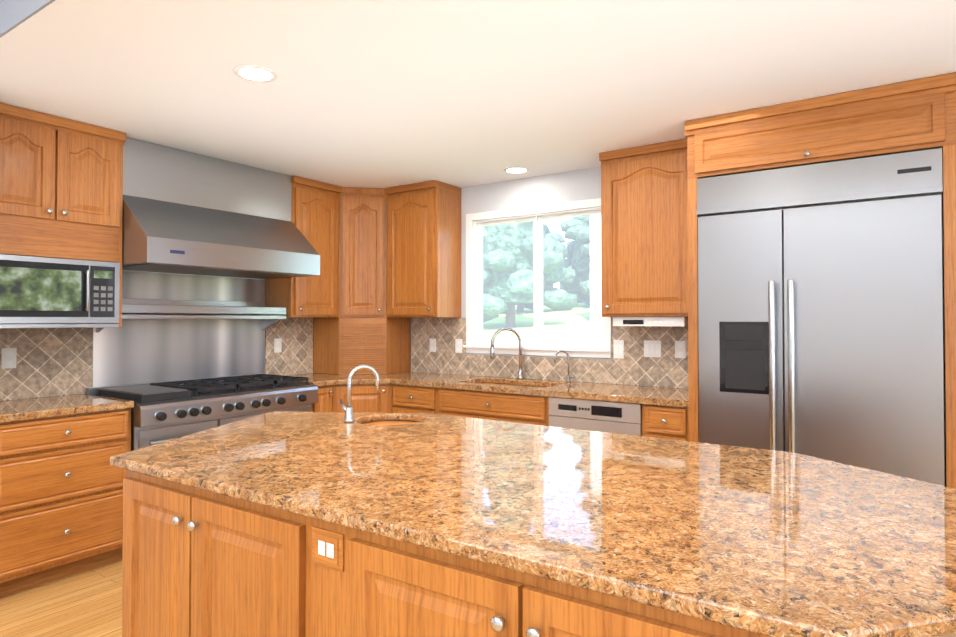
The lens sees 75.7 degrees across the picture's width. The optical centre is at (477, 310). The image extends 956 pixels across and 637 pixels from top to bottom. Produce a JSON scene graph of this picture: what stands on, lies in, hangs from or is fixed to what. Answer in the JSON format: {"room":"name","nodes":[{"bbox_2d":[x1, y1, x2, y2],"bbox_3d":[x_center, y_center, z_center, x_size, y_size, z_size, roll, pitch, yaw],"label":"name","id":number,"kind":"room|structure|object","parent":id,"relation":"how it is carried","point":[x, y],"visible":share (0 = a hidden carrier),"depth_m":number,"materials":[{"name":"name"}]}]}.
{"room":"kitchen","nodes":[
{"label":"kitchen","id":0,"kind":"room"},
{"bbox_2d":[0,559,122,636],"bbox_3d":[-0.910,1.442,0.815,8.400,0.100,8.350,-1,-1,35],"label":"floor","id":1,"kind":"structure","parent":0,"point":[86,603],"depth_m":2.95,"materials":[{"name":"brown wood"}]},
{"bbox_2d":[0,408,130,597],"bbox_3d":[-2.405,0.989,3.389,0.617,0.880,0.675,-1,-1,35],"label":"base cabinet","id":2,"kind":"object","parent":1,"relation":"on","point":[61,497],"depth_m":3.20,"materials":[{"name":"brown wood"}]},
{"bbox_2d":[0,394,133,422],"bbox_3d":[-2.399,0.529,3.391,0.632,0.039,0.675,-1,-1,35],"label":"countertop","id":3,"kind":"structure","parent":2,"relation":"on","point":[34,408],"depth_m":3.33,"materials":[{"name":"stone"}]},
{"bbox_2d":[86,373,317,450],"bbox_3d":[-1.795,0.962,4.161,0.710,0.957,1.276,-1,-1,35],"label":"range","id":4,"kind":"object","parent":1,"relation":"on","point":[163,411],"visible":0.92,"depth_m":3.87,"materials":[{"name":"silver metal"}]},
{"bbox_2d":[312,385,335,411],"bbox_3d":[-1.419,1.010,4.816,0.617,0.880,0.214,-1,-1,35],"label":"base cabinet","id":5,"kind":"object","parent":1,"relation":"on","point":[326,394],"depth_m":4.67,"materials":[{"name":"brown wood"}]},
{"bbox_2d":[336,384,391,412],"bbox_3d":[-0.974,1.016,5.197,0.916,0.880,0.917,-1,-1,35],"label":"base cabinet","id":6,"kind":"object","parent":1,"relation":"on","point":[365,398],"depth_m":4.78,"materials":[{"name":"brown wood"}]},
{"bbox_2d":[392,384,435,413],"bbox_3d":[-0.321,1.012,4.927,0.460,0.880,0.618,-1,-1,35],"label":"base cabinet","id":7,"kind":"object","parent":1,"relation":"on","point":[405,398],"depth_m":4.68,"materials":[{"name":"brown wood"}]},
{"bbox_2d":[111,465,741,636],"bbox_3d":[-0.142,0.968,2.122,2.452,0.886,1.359,-1,-1,35],"label":"kitchen island","id":8,"kind":"object","parent":1,"relation":"on","point":[197,562],"depth_m":1.57,"materials":[{"name":"wood"}]},
{"bbox_2d":[110,411,955,636],"bbox_3d":[-0.031,0.507,2.075,2.826,0.033,1.379,-1,-1,35],"label":"island countertop","id":9,"kind":"structure","parent":8,"relation":"on","point":[751,542],"depth_m":1.50,"materials":[{"name":"brown stone"}]},
{"bbox_2d":[330,365,379,420],"bbox_3d":[-0.564,0.373,2.821,0.179,0.255,0.146,-1,-1,35],"label":"faucet","id":10,"kind":"object","parent":9,"relation":"on","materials":[{"name":"silver metal"}]},
{"bbox_2d":[366,417,417,424],"bbox_3d":[-0.407,0.618,2.849,0.352,0.191,0.352,-1,-1,35],"label":"sink","id":11,"kind":"object","parent":9,"relation":"in","point":[373,420],"depth_m":2.98,"materials":[{"name":"orange metal"}]},
{"bbox_2d":[436,383,548,425],"bbox_3d":[0.250,1.006,4.533,0.928,0.880,0.618,-1,-1,35],"label":"base cabinet","id":12,"kind":"object","parent":1,"relation":"on","point":[507,407],"depth_m":4.27,"materials":[{"name":"brown wood"}]},
{"bbox_2d":[549,397,641,435],"bbox_3d":[0.884,1.001,4.087,0.615,0.873,0.598,-1,-1,35],"label":"dishwasher","id":13,"kind":"object","parent":1,"relation":"on","point":[605,416],"visible":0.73,"depth_m":3.83,"materials":[{"name":"silver metal"}]},
{"bbox_2d":[642,404,688,440],"bbox_3d":[1.263,0.996,3.833,0.289,0.880,0.618,-1,-1,35],"label":"base cabinet","id":14,"kind":"object","parent":1,"relation":"on","point":[666,422],"depth_m":3.58,"materials":[{"name":"brown wood"}]},
{"bbox_2d":[278,327,688,407],"bbox_3d":[-0.088,0.454,4.462,3.219,0.666,1.132,-1,-1,35],"label":"countertop","id":15,"kind":"structure","parent":14,"relation":"on","point":[652,395],"depth_m":4.45,"materials":[{"name":"stone"}]},
{"bbox_2d":[684,72,955,487],"bbox_3d":[1.845,0.180,3.355,1.240,2.497,0.762,-1,-1,35],"label":"fridge","id":16,"kind":"object","parent":1,"relation":"on","point":[822,277],"visible":0.71,"depth_m":3.06,"materials":[{"name":"silver metal"}]},
{"bbox_2d":[937,633,955,636],"bbox_3d":[1.139,1.087,1.429,0.364,0.632,0.364,-1,-1,35],"label":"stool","id":17,"kind":"object","parent":1,"relation":"on","point":[951,635],"depth_m":1.48,"materials":[{"name":"brown wood"}]},
{"bbox_2d":[0,270,362,400],"bbox_3d":[-2.077,-0.104,4.560,0.150,3.100,3.250,-1,-1,35],"label":"wall","id":18,"kind":"structure","parent":0,"point":[209,276],"depth_m":4.54,"materials":[{"name":"white paint"}]},
{"bbox_2d":[0,328,92,400],"bbox_3d":[-2.642,0.306,3.592,0.010,0.410,0.724,-1,-1,35],"label":"backsplash","id":19,"kind":"structure","parent":18,"relation":"attached to","point":[54,361],"depth_m":3.68,"materials":[{"name":"tile"}]},
{"bbox_2d":[1,348,16,368],"bbox_3d":[-2.681,0.271,3.520,0.006,0.115,0.070,-1,-1,35],"label":"electrical outlet plate","id":20,"kind":"object","parent":19,"relation":"attached to","point":[8,354],"depth_m":3.52,"materials":[{"name":"white plastic"}]},
{"bbox_2d":[0,103,123,266],"bbox_3d":[-2.482,-0.679,3.495,0.398,0.775,0.683,-1,-1,35],"label":"upper cabinet","id":21,"kind":"object","parent":18,"relation":"attached to","point":[61,187],"depth_m":3.40,"materials":[{"name":"brown wood"}]},
{"bbox_2d":[0,254,119,322],"bbox_3d":[-2.459,-0.109,3.471,0.418,0.357,0.675,-1,-1,35],"label":"microwave","id":22,"kind":"object","parent":21,"relation":"attached to","point":[43,290],"visible":1,"depth_m":3.38,"materials":[{"name":"silver metal"}]},
{"bbox_2d":[93,137,319,386],"bbox_3d":[-1.806,-0.272,4.239,0.660,1.567,1.274,-1,-1,35],"label":"range hood","id":23,"kind":"object","parent":18,"relation":"attached to","point":[185,212],"visible":0.77,"depth_m":4.20,"materials":[{"name":"silver metal"}]},
{"bbox_2d":[265,318,312,374],"bbox_3d":[-1.572,0.296,5.141,0.010,0.477,0.480,-1,-1,35],"label":"backsplash","id":24,"kind":"structure","parent":18,"relation":"attached to","point":[296,356],"depth_m":5.14,"materials":[{"name":"tile"}]},
{"bbox_2d":[274,338,281,352],"bbox_3d":[-1.636,0.284,5.034,0.006,0.115,0.070,-1,-1,35],"label":"electrical outlet plate","id":25,"kind":"object","parent":24,"relation":"attached to","point":[277,342],"depth_m":5.03,"materials":[{"name":"white plastic"}]},
{"bbox_2d":[265,176,339,318],"bbox_3d":[-1.432,-0.495,5.057,0.348,1.097,0.486,-1,-1,35],"label":"upper cabinet","id":26,"kind":"object","parent":18,"relation":"attached to","point":[315,204],"depth_m":4.95,"materials":[{"name":"brown wood"}]},
{"bbox_2d":[340,186,410,318],"bbox_3d":[-1.014,-0.489,5.435,0.607,1.097,0.607,-1,-1,35],"label":"upper cabinet","id":27,"kind":"object","parent":18,"relation":"attached to","point":[363,211],"depth_m":5.19,"materials":[{"name":"brown wood"}]},
{"bbox_2d":[0,0,955,188],"bbox_3d":[-0.910,-1.418,0.857,8.400,0.620,8.350,-1,-1,35],"label":"ceiling","id":28,"kind":"structure","parent":0,"point":[382,94],"depth_m":2.77,"materials":[{"name":"white paint"}]},
{"bbox_2d":[233,65,276,82],"bbox_3d":[-1.012,-1.076,2.800,0.190,0.006,0.190,-1,-1,35],"label":"recessed light","id":29,"kind":"object","parent":28,"relation":"in","point":[253,73],"visible":1,"depth_m":2.79,"materials":[{"name":"white"}]},
{"bbox_2d":[504,167,528,173],"bbox_3d":[0.287,-1.050,4.601,0.190,0.006,0.190,-1,-1,35],"label":"recessed light","id":30,"kind":"object","parent":28,"relation":"in","point":[515,170],"visible":1,"depth_m":4.60,"materials":[{"name":"white"}]},
{"bbox_2d":[363,167,686,388],"bbox_3d":[1.851,-0.113,3.914,7.350,3.100,0.150,-1,-1,35],"label":"wall","id":31,"kind":"structure","parent":0,"point":[574,185],"depth_m":4.86,"materials":[{"name":"grey paint"}]},
{"bbox_2d":[385,180,460,317],"bbox_3d":[-0.463,-0.493,5.212,0.548,1.096,0.348,-1,-1,35],"label":"upper cabinet","id":32,"kind":"object","parent":31,"relation":"attached to","point":[424,218],"depth_m":5.06,"materials":[{"name":"brown wood"}]},
{"bbox_2d":[463,198,611,357],"bbox_3d":[0.461,-0.234,4.836,1.302,1.160,0.175,-1,-1,35],"label":"window","id":33,"kind":"structure","parent":31,"relation":"in","point":[477,343],"depth_m":4.84,"materials":[{"name":"white wood"}]},
{"bbox_2d":[412,317,688,388],"bbox_3d":[0.482,0.290,4.753,2.607,0.477,0.010,-1,-1,35],"label":"backsplash","id":34,"kind":"structure","parent":31,"relation":"attached to","point":[666,370],"depth_m":4.60,"materials":[{"name":"tile"}]},
{"bbox_2d":[430,338,435,351],"bbox_3d":[-0.394,0.298,5.348,0.070,0.115,0.006,-1,-1,35],"label":"electrical outlet plate","id":35,"kind":"object","parent":34,"relation":"attached to","point":[432,341],"depth_m":5.35,"materials":[{"name":"white plastic"}]},
{"bbox_2d":[455,339,461,352],"bbox_3d":[-0.163,0.296,5.189,0.070,0.115,0.006,-1,-1,35],"label":"electrical outlet plate","id":36,"kind":"object","parent":34,"relation":"attached to","point":[458,342],"depth_m":5.19,"materials":[{"name":"white plastic"}]},
{"bbox_2d":[614,340,623,358],"bbox_3d":[1.001,0.274,4.385,0.075,0.130,0.006,-1,-1,35],"label":"electrical outlet plate","id":37,"kind":"object","parent":34,"relation":"attached to","point":[618,344],"depth_m":4.38,"materials":[{"name":"white plastic"}]},
{"bbox_2d":[644,340,660,356],"bbox_3d":[1.203,0.262,4.246,0.120,0.115,0.006,-1,-1,35],"label":"electrical outlet plate","id":38,"kind":"object","parent":34,"relation":"attached to","point":[652,348],"depth_m":4.24,"materials":[{"name":"white plastic"}]},
{"bbox_2d":[675,341,685,357],"bbox_3d":[1.359,0.260,4.138,0.070,0.115,0.006,-1,-1,35],"label":"electrical outlet plate","id":39,"kind":"object","parent":34,"relation":"attached to","point":[680,346],"depth_m":4.13,"materials":[{"name":"white plastic"}]},
{"bbox_2d":[599,139,687,316],"bbox_3d":[1.177,-0.509,4.079,0.640,1.096,0.348,-1,-1,35],"label":"upper cabinet","id":40,"kind":"object","parent":31,"relation":"attached to","point":[644,230],"depth_m":3.94,"materials":[{"name":"brown wood"}]},
{"bbox_2d":[613,317,687,326],"bbox_3d":[1.160,0.071,4.071,0.470,0.060,0.233,-1,-1,35],"label":"radio","id":41,"kind":"object","parent":40,"relation":"attached to","point":[653,321],"visible":0.96,"depth_m":3.96,"materials":[{"name":"white plastic"}]},
{"label":"outside","id":42,"kind":"structure","parent":0,"visible":0},
{"bbox_2d":[483,303,601,341],"bbox_3d":[16.361,-1.235,48.753,100.000,6.720,89.600,-1,-1,35],"label":"ground","id":43,"kind":"structure","parent":42,"point":[551,331],"depth_m":22.82,"materials":[{"name":"green plant"}]},
{"bbox_2d":[483,221,569,327],"bbox_3d":[0.846,-4.582,23.293,5.078,11.000,4.158,-1,-1,35],"label":"tree","id":44,"kind":"object","parent":43,"relation":"on","point":[491,296],"depth_m":21.94,"materials":[{"name":"green plant"}]},
{"bbox_2d":[515,222,576,312],"bbox_3d":[2.304,-5.578,32.880,5.700,12.000,5.382,-1,-1,35],"label":"tree","id":45,"kind":"object","parent":43,"relation":"on","point":[567,307],"depth_m":32.54,"materials":[{"name":"green plant"}]},
{"bbox_2d":[559,215,589,304],"bbox_3d":[7.048,-6.472,36.725,5.644,13.000,6.385,-1,-1,35],"label":"tree","id":46,"kind":"object","parent":43,"relation":"on","point":[584,260],"depth_m":35.62,"materials":[{"name":"green plant"}]},
{"bbox_2d":[590,215,601,321],"bbox_3d":[13.009,-4.026,23.521,15.600,9.700,9.800,-1,-1,35],"label":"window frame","id":47,"kind":"structure","parent":43,"relation":"on","point":[592,245],"depth_m":23.85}
]}

